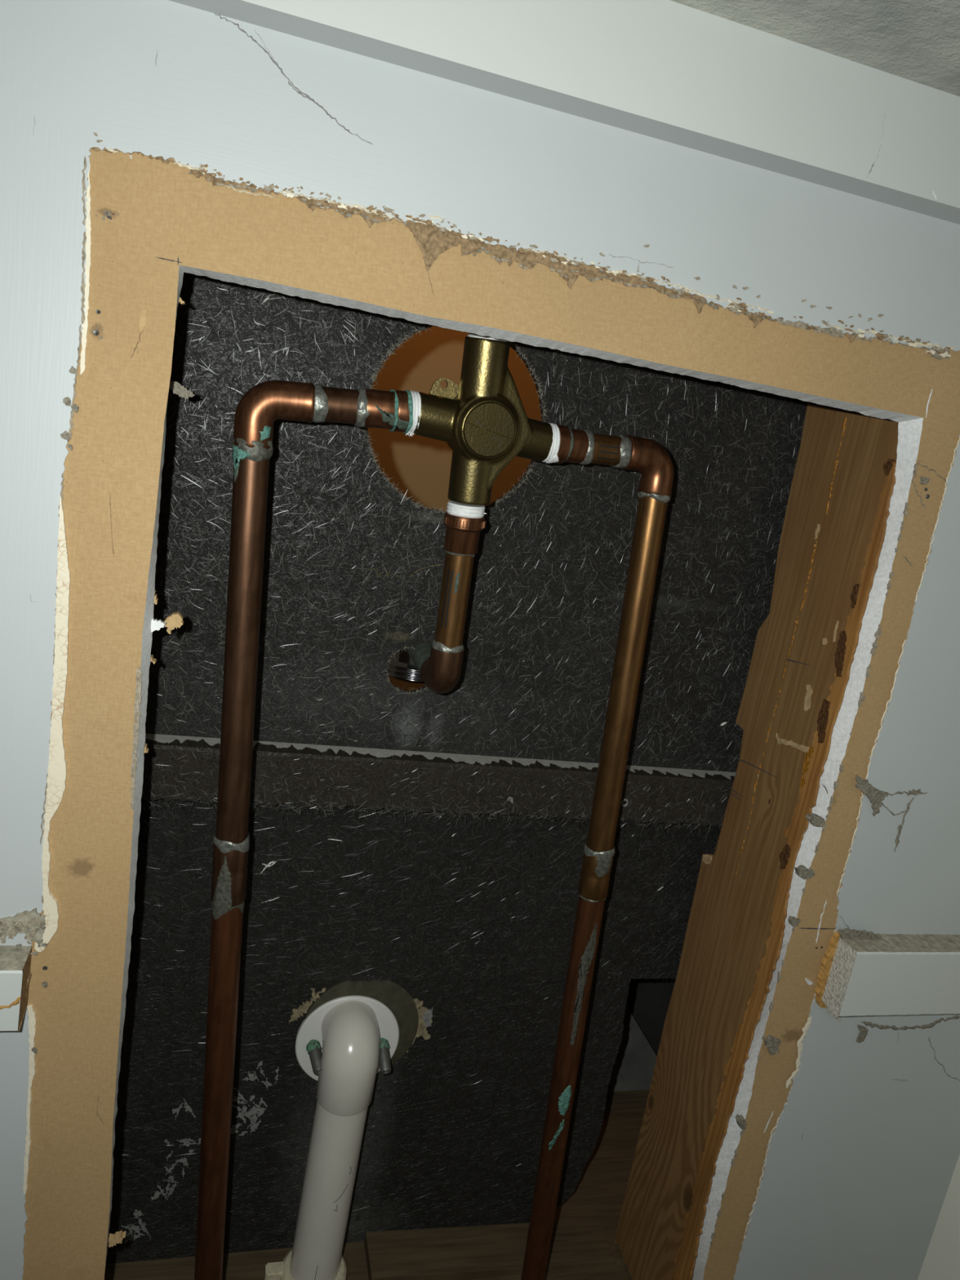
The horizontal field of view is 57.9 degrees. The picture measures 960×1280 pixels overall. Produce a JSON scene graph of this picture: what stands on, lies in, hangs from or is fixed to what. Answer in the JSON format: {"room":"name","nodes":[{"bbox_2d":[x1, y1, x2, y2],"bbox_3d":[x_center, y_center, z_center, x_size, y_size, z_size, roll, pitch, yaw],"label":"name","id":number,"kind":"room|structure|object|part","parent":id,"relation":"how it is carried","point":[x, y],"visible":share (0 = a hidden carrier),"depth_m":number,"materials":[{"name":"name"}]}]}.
{"room":"closet","nodes":[
{"label":"closet","id":0,"kind":"room"},
{"bbox_2d":[104,1089,649,1279],"bbox_3d":[0.011,0.459,0.900,1.200,0.030,0.588,6,13,-16],"label":"floor","id":1,"kind":"structure","parent":0,"point":[599,1193],"depth_m":0.74,"materials":[{"name":"brown wood"}]},
{"bbox_2d":[194,380,421,1279],"bbox_3d":[-0.124,0.155,0.514,0.095,0.606,0.024,4,13,-22],"label":"copper riser","id":2,"kind":"object","parent":1,"relation":"on","point":[265,402],"visible":1,"depth_m":0.47,"materials":[{"name":"brown metal"}]},
{"bbox_2d":[263,980,418,1279],"bbox_3d":[-0.097,0.372,0.626,0.092,0.255,0.056,6,13,-16],"label":"drain pipe","id":3,"kind":"object","parent":1,"relation":"on","point":[345,1037],"visible":1,"depth_m":0.61,"materials":[{"name":"white plastic"}]},
{"bbox_2d":[106,271,807,1263],"bbox_3d":[0.030,0.084,0.601,0.640,0.832,0.029,6,13,-16],"label":"board","id":4,"kind":"object","parent":1,"relation":"on","point":[429,843],"visible":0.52,"depth_m":0.59,"materials":[{"name":"black"}]},
{"bbox_3d":[-0.112,0.355,0.650,0.450,0.243,0.004,6,13,-16],"label":"panel","id":5,"kind":"part","parent":4,"relation":"part of","materials":[{"name":"black"}]},
{"bbox_3d":[0.012,0.178,0.631,0.640,0.154,0.004,6,13,-16],"label":"panel","id":6,"kind":"part","parent":4,"relation":"part of","materials":[{"name":"black"}]},
{"bbox_2d":[405,500,486,693],"bbox_3d":[-0.026,-0.032,0.542,0.026,0.117,0.109,6,13,-16],"label":"pipe","id":7,"kind":"object","parent":4,"relation":"attached to","point":[438,663],"visible":0.98,"depth_m":0.50,"materials":[{"name":"orange metal"}]},
{"bbox_2d":[386,648,425,684],"bbox_3d":[-0.045,0.008,0.617,0.048,0.036,0.048,6,13,-16],"label":"fitting","id":8,"kind":"object","parent":7,"relation":"attached to","point":[404,668],"visible":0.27,"depth_m":0.60,"materials":[{"name":"silver metal"}]},
{"bbox_2d":[412,333,552,505],"bbox_3d":[0.007,-0.147,0.470,0.079,0.148,0.037,6,13,-16],"label":"mixing valve","id":9,"kind":"object","parent":7,"relation":"attached to","point":[484,421],"visible":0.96,"depth_m":0.47,"materials":[{"name":"gold metal"}]},
{"bbox_3d":[0.061,-0.117,0.564,0.640,0.418,0.004,6,13,-16],"label":"panel","id":10,"kind":"part","parent":4,"relation":"part of","materials":[{"name":"black"}]},
{"bbox_2d":[364,1218,616,1279],"bbox_3d":[0.010,0.485,0.692,0.200,0.010,0.040,6,13,-16],"label":"plate","id":11,"kind":"object","parent":1,"relation":"on","point":[490,1251],"visible":0.93,"depth_m":0.69,"materials":[{"name":"brown wood"}]},
{"bbox_2d":[520,422,673,1279],"bbox_3d":[0.041,0.193,0.577,0.118,0.647,0.025,6,13,-16],"label":"copper riser","id":12,"kind":"object","parent":1,"relation":"on","point":[647,456],"visible":0.98,"depth_m":0.56,"materials":[{"name":"brown metal"}]},
{"bbox_2d":[607,1005,657,1091],"bbox_3d":[0.137,0.395,0.884,0.420,0.140,0.015,6,13,-16],"label":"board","id":13,"kind":"object","parent":1,"relation":"on","point":[633,1067],"visible":0.12,"depth_m":0.89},
{"bbox_2d":[626,978,675,1056],"bbox_3d":[0.172,0.350,0.926,0.700,0.220,0.020,6,13,-16],"label":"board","id":14,"kind":"object","parent":1,"relation":"on","point":[648,1007],"visible":0.02,"depth_m":0.93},
{"bbox_2d":[613,403,898,1279],"bbox_3d":[0.204,0.128,0.594,0.040,0.877,0.110,6,13,-16],"label":"stud","id":15,"kind":"object","parent":1,"relation":"on","point":[833,531],"visible":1,"depth_m":0.58,"materials":[{"name":"brown wood"}]},
{"bbox_2d":[367,325,541,691],"bbox_3d":[-0.013,-0.216,1.415,2.500,1.300,0.030,6,13,-16],"label":"wall","id":16,"kind":"structure","parent":0,"point":[420,465],"depth_m":1.35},
{"bbox_2d":[0,0,959,1279],"bbox_3d":[-0.091,0.127,0.478,1.210,1.120,0.044,6,13,-16],"label":"wall","id":17,"kind":"structure","parent":0,"point":[144,144],"depth_m":0.42,"materials":[{"name":"paint"}]},
{"bbox_2d":[0,907,47,1031],"bbox_3d":[-0.442,0.140,0.359,0.477,0.060,0.022,6,13,-16],"label":"trim","id":18,"kind":"structure","parent":17,"relation":"attached to","point":[15,975],"depth_m":0.42,"materials":[{"name":"paint"}]},
{"bbox_2d":[168,0,959,224],"bbox_3d":[-0.015,-0.279,0.358,1.210,0.076,0.020,6,13,-16],"label":"trim","id":19,"kind":"structure","parent":17,"relation":"attached to","point":[666,70],"depth_m":0.38,"materials":[{"name":"paint"}]},
{"bbox_2d":[813,928,959,1021],"bbox_3d":[0.300,0.225,0.572,0.166,0.068,0.021,6,13,-16],"label":"trim","id":20,"kind":"structure","parent":17,"relation":"attached to","point":[863,972],"depth_m":0.55,"materials":[{"name":"paint"}]},
{"bbox_2d":[670,0,959,96],"bbox_3d":[0.079,-0.208,0.002,1.210,0.030,0.730,6,13,-16],"label":"ceiling","id":21,"kind":"structure","parent":0,"point":[917,41],"depth_m":0.37,"materials":[{"name":"white paint"}]},
{"bbox_2d":[917,1154,959,1279],"bbox_3d":[0.479,0.335,0.260,0.030,0.997,0.750,6,13,-16],"label":"door trim","id":22,"kind":"structure","parent":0,"point":[941,1261],"depth_m":0.64,"materials":[{"name":"paint"}]}
]}

